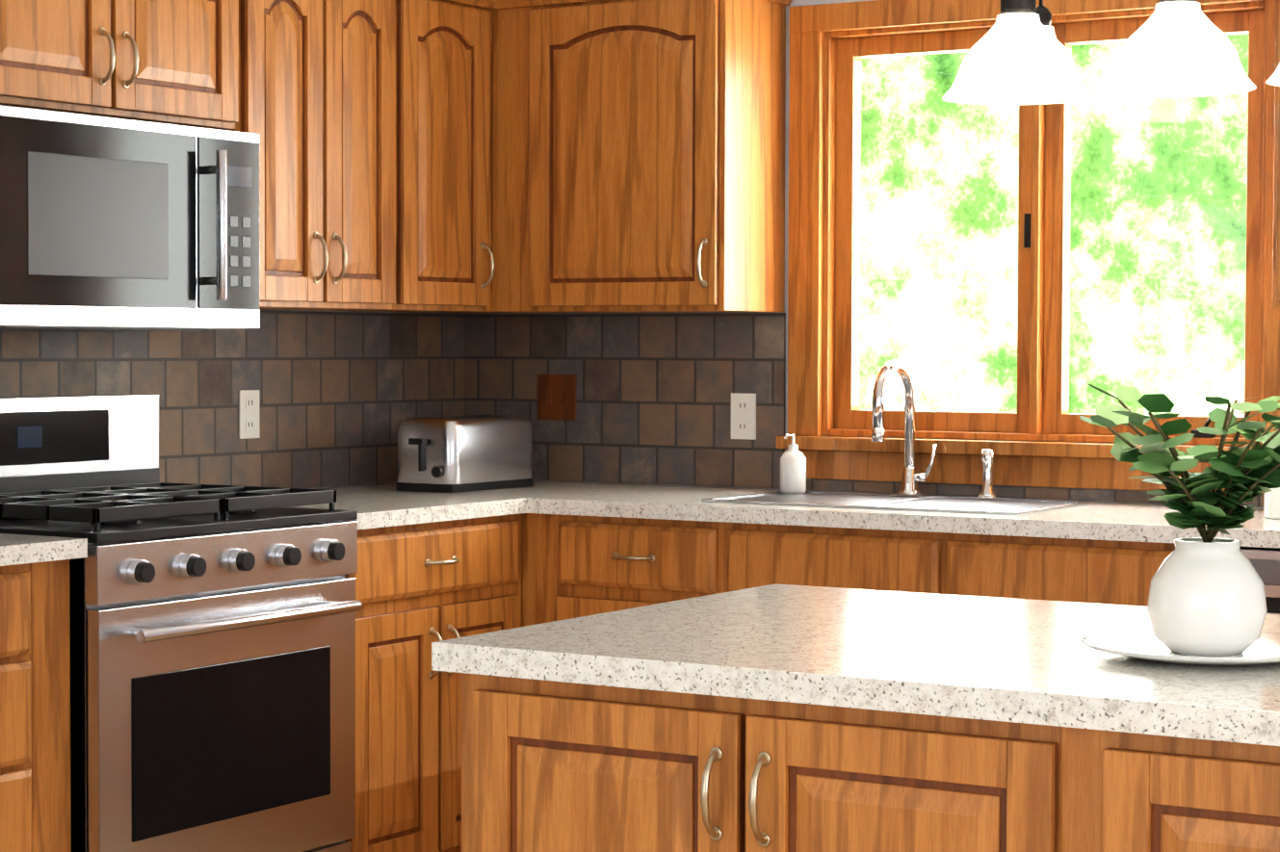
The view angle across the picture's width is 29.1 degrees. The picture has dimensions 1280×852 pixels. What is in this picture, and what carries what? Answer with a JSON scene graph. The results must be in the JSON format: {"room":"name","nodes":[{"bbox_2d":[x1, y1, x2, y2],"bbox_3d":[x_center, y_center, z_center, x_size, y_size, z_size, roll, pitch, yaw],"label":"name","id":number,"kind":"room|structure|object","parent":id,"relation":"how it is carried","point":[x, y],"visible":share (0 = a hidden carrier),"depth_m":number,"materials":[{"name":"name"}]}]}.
{"room":"kitchen","nodes":[
{"label":"kitchen","id":0,"kind":"room"},
{"bbox_2d":[264,310,464,489],"bbox_3d":[-2.364,-0.079,3.686,0.120,2.440,6.990,1,2,32],"label":"wall","id":1,"kind":"structure","parent":0,"point":[265,310],"depth_m":6.23,"materials":[{"name":"paint"}]},
{"bbox_2d":[0,0,146,121],"bbox_3d":[-1.298,-0.853,4.961,0.324,0.438,0.461,1,2,32],"label":"upper cabinet","id":2,"kind":"object","parent":1,"relation":"attached to","point":[85,57],"depth_m":4.94,"materials":[{"name":"brown wood"}]},
{"bbox_2d":[0,104,259,331],"bbox_3d":[-1.159,-0.411,5.076,0.436,0.426,0.762,1,2,32],"label":"microwave","id":3,"kind":"object","parent":2,"relation":"attached to","point":[114,223],"visible":1,"depth_m":4.96,"materials":[{"name":"silver metal"}]},
{"bbox_2d":[146,0,254,133],"bbox_3d":[-1.121,-0.862,5.248,0.324,0.438,0.461,1,2,32],"label":"upper cabinet","id":4,"kind":"object","parent":1,"relation":"attached to","point":[200,53],"depth_m":5.25,"materials":[{"name":"brown wood"}]},
{"bbox_2d":[0,310,466,488],"bbox_3d":[-1.168,-0.046,5.506,0.009,0.436,2.610,1,2,32],"label":"backsplash","id":5,"kind":"structure","parent":1,"relation":"attached to","point":[343,395],"depth_m":5.97,"materials":[{"name":"tile"}]},
{"bbox_2d":[238,390,260,439],"bbox_3d":[-0.930,-0.028,5.877,0.007,0.115,0.070,1,2,32],"label":"electrical outlet","id":6,"kind":"object","parent":5,"relation":"attached to","point":[248,400],"depth_m":5.87,"materials":[{"name":"white plastic"}]},
{"bbox_2d":[254,0,350,311],"bbox_3d":[-0.910,-0.681,5.598,0.324,0.823,0.341,1,2,32],"label":"upper cabinet","id":7,"kind":"object","parent":1,"relation":"attached to","point":[302,47],"depth_m":5.55,"materials":[{"name":"brown wood"}]},
{"bbox_2d":[350,0,427,313],"bbox_3d":[-0.778,-0.688,5.813,0.324,0.823,0.413,1,2,32],"label":"upper cabinet","id":8,"kind":"object","parent":1,"relation":"attached to","point":[389,38],"depth_m":5.81,"materials":[{"name":"brown wood"}]},
{"bbox_2d":[427,0,500,313],"bbox_3d":[-0.625,-0.695,6.060,0.324,0.823,0.452,1,2,32],"label":"upper cabinet","id":9,"kind":"object","parent":1,"relation":"attached to","point":[464,36],"depth_m":6.07,"materials":[{"name":"brown wood"}]},
{"bbox_2d":[500,0,516,313],"bbox_3d":[-0.439,-0.705,6.362,0.324,0.823,0.398,1,2,32],"label":"upper cabinet","id":10,"kind":"object","parent":1,"relation":"attached to","point":[508,7],"depth_m":6.17,"materials":[{"name":"brown wood"}]},
{"bbox_2d":[464,0,1263,508],"bbox_3d":[3.388,-0.082,4.330,9.240,2.440,0.120,1,2,32],"label":"wall","id":11,"kind":"structure","parent":0,"point":[796,4],"depth_m":6.10,"materials":[{"name":"paint"}]},
{"bbox_2d":[516,0,792,313],"bbox_3d":[0.037,-0.695,6.113,0.560,0.823,0.324,1,2,32],"label":"upper cabinet","id":12,"kind":"object","parent":11,"relation":"attached to","point":[522,156],"depth_m":5.98,"materials":[{"name":"brown wood"}]},
{"bbox_2d":[466,313,1263,507],"bbox_3d":[1.001,-0.047,5.724,3.474,0.436,0.010,1,2,32],"label":"backsplash","id":13,"kind":"structure","parent":11,"relation":"attached to","point":[653,391],"depth_m":6.32,"materials":[{"name":"tile"}]},
{"bbox_2d":[537,374,576,420],"bbox_3d":[-0.219,-0.075,6.466,0.120,0.120,0.008,1,2,32],"label":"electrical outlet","id":14,"kind":"object","parent":13,"relation":"attached to","point":[556,397],"depth_m":6.46,"materials":[{"name":"brown wood"}]},
{"bbox_2d":[731,392,756,440],"bbox_3d":[0.258,-0.024,6.174,0.070,0.115,0.007,1,2,32],"label":"electrical outlet","id":15,"kind":"object","parent":13,"relation":"attached to","point":[743,405],"depth_m":6.17,"materials":[{"name":"white plastic"}]},
{"bbox_2d":[776,0,1279,495],"bbox_3d":[0.939,-0.439,5.795,1.310,1.160,0.175,1,2,32],"label":"window","id":16,"kind":"structure","parent":11,"relation":"in","point":[828,420],"depth_m":5.84,"materials":[{"name":"brown wood"}]},
{"bbox_2d":[1272,0,1279,308],"bbox_3d":[1.679,-0.656,5.102,0.657,0.823,0.324,1,2,32],"label":"upper cabinet","id":17,"kind":"object","parent":11,"relation":"attached to","point":[1276,172],"depth_m":5.15,"materials":[{"name":"brown wood"}]},
{"bbox_3d":[0.537,1.260,1.946,11.540,0.100,7.240,1,2,32],"label":"floor","id":18,"kind":"structure","parent":0,"visible":0},
{"bbox_2d":[0,560,53,851],"bbox_3d":[-1.471,0.681,4.458,0.619,0.872,0.451,1,2,32],"label":"base cabinet","id":19,"kind":"object","parent":18,"relation":"on","point":[27,589],"depth_m":4.46,"materials":[{"name":"brown wood"}]},
{"bbox_2d":[0,533,87,566],"bbox_3d":[-1.436,0.225,4.473,0.643,0.035,0.557,1,2,32],"label":"countertop","id":20,"kind":"structure","parent":19,"relation":"on","point":[14,549],"depth_m":4.47,"materials":[{"name":"stone"}]},
{"bbox_2d":[0,393,362,851],"bbox_3d":[-1.040,0.522,5.034,0.687,1.154,0.770,1,2,32],"label":"range","id":21,"kind":"object","parent":18,"relation":"on","point":[212,667],"visible":0.98,"depth_m":4.89,"materials":[{"name":"silver metal"}]},
{"bbox_2d":[344,513,531,851],"bbox_3d":[-0.711,0.642,5.691,0.619,0.872,0.662,1,2,32],"label":"base cabinet","id":22,"kind":"object","parent":18,"relation":"on","point":[420,588],"depth_m":5.47,"materials":[{"name":"brown wood"}]},
{"bbox_2d":[285,483,527,530],"bbox_3d":[-0.708,0.188,5.655,0.644,0.035,0.627,1,2,32],"label":"countertop","id":23,"kind":"structure","parent":22,"relation":"on","point":[377,506],"depth_m":5.61,"materials":[{"name":"stone"}]},
{"bbox_2d":[531,513,543,625],"bbox_3d":[-0.393,0.626,6.207,0.619,0.872,0.688,1,2,32],"label":"base cabinet","id":24,"kind":"object","parent":18,"relation":"on","point":[536,518],"depth_m":5.80,"materials":[{"name":"brown wood"}]},
{"bbox_2d":[543,514,681,623],"bbox_3d":[0.176,0.638,5.896,0.520,0.872,0.620,1,2,32],"label":"base cabinet","id":25,"kind":"object","parent":18,"relation":"on","point":[592,565],"depth_m":5.68,"materials":[{"name":"brown wood"}]},
{"bbox_2d":[681,520,905,600],"bbox_3d":[0.566,0.647,5.656,0.674,0.872,0.620,1,2,32],"label":"base cabinet","id":26,"kind":"object","parent":18,"relation":"on","point":[718,557],"depth_m":5.43,"materials":[{"name":"brown wood"}]},
{"bbox_2d":[431,660,1279,851],"bbox_3d":[0.732,0.749,3.206,1.778,0.835,0.971,1,2,32],"label":"kitchen island","id":27,"kind":"object","parent":18,"relation":"on","point":[775,718],"depth_m":2.99,"materials":[{"name":"brown wood"}]},
{"bbox_2d":[431,583,1279,733],"bbox_3d":[0.759,0.312,3.198,1.845,0.038,0.955,1,2,32],"label":"island countertop","id":28,"kind":"structure","parent":27,"relation":"on","point":[988,653],"depth_m":3.18,"materials":[{"name":"beige stone"}]},
{"bbox_2d":[1079,383,1279,666],"bbox_3d":[0.719,0.120,3.129,0.344,0.348,0.381,1,2,32],"label":"potted plant","id":29,"kind":"object","parent":28,"relation":"on","point":[1207,604],"visible":1,"depth_m":3.09,"materials":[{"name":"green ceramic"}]},
{"bbox_2d":[905,530,1175,606],"bbox_3d":[1.005,0.658,5.386,0.604,0.872,0.620,1,2,32],"label":"base cabinet","id":30,"kind":"object","parent":18,"relation":"on","point":[1110,572],"depth_m":5.13,"materials":[{"name":"brown wood"}]},
{"bbox_2d":[389,479,1279,548],"bbox_3d":[0.842,0.197,5.451,3.498,0.041,0.653,1,2,32],"label":"countertop","id":31,"kind":"structure","parent":30,"relation":"on","point":[1135,522],"depth_m":5.45,"materials":[{"name":"stone"}]},
{"bbox_2d":[396,415,533,493],"bbox_3d":[-0.440,0.065,6.112,0.180,0.180,0.390,1,2,32],"label":"toaster","id":32,"kind":"object","parent":31,"relation":"on","point":[457,454],"visible":1,"depth_m":6.00,"materials":[{"name":"silver metal"}]},
{"bbox_2d":[779,433,806,494],"bbox_3d":[0.365,0.090,5.933,0.063,0.146,0.075,1,2,32],"label":"soap dispenser","id":33,"kind":"object","parent":31,"relation":"on","point":[793,469],"visible":1,"depth_m":5.91,"materials":[{"name":"white ceramic"}]},
{"bbox_2d":[871,360,995,497],"bbox_3d":[0.679,0.006,5.723,0.247,0.318,0.212,1,2,32],"label":"faucet","id":34,"kind":"object","parent":31,"relation":"on","point":[910,478],"visible":1,"depth_m":5.80,"materials":[{"name":"silver metal"}]},
{"bbox_2d":[1263,487,1279,519],"bbox_3d":[1.351,0.128,5.169,0.088,0.128,0.088,1,2,32],"label":"canister","id":35,"kind":"object","parent":31,"relation":"on","point":[1271,504],"visible":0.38,"depth_m":5.14,"materials":[{"name":"white ceramic"}]},
{"bbox_2d":[1239,547,1279,614],"bbox_3d":[1.519,0.673,5.063,0.594,0.867,0.614,1,2,32],"label":"dishwasher","id":36,"kind":"object","parent":18,"relation":"on","point":[1265,562],"depth_m":4.87,"materials":[{"name":"grey metal"}]},
{"bbox_3d":[0.545,-1.279,1.860,11.540,0.100,7.240,1,2,32],"label":"ceiling","id":37,"kind":"structure","parent":0,"visible":0},
{"bbox_2d":[941,0,1093,104],"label":"pendant light","id":38,"kind":"object","parent":37,"relation":"hanging from","point":[1018,54],"depth_m":3.31,"materials":[{"name":"white glass"}]},
{"bbox_2d":[1035,0,1056,38],"bbox_3d":[0.872,-1.038,5.357,0.170,0.612,0.170,1,2,32],"label":"light","id":39,"kind":"object","parent":37,"relation":"hanging from","point":[1044,13],"visible":0.19,"depth_m":5.34,"materials":[{"name":"white glass"}]},
{"bbox_2d":[1098,0,1256,97],"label":"pendant light","id":40,"kind":"object","parent":37,"relation":"hanging from","point":[1178,52],"depth_m":3.19,"materials":[{"name":"white glass"}]},
{"label":"outside","id":41,"kind":"structure","parent":0,"visible":0},
{"bbox_2d":[859,33,1248,417],"bbox_3d":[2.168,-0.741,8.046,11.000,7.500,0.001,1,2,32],"label":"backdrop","id":42,"kind":"structure","parent":41,"point":[918,368],"depth_m":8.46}
]}

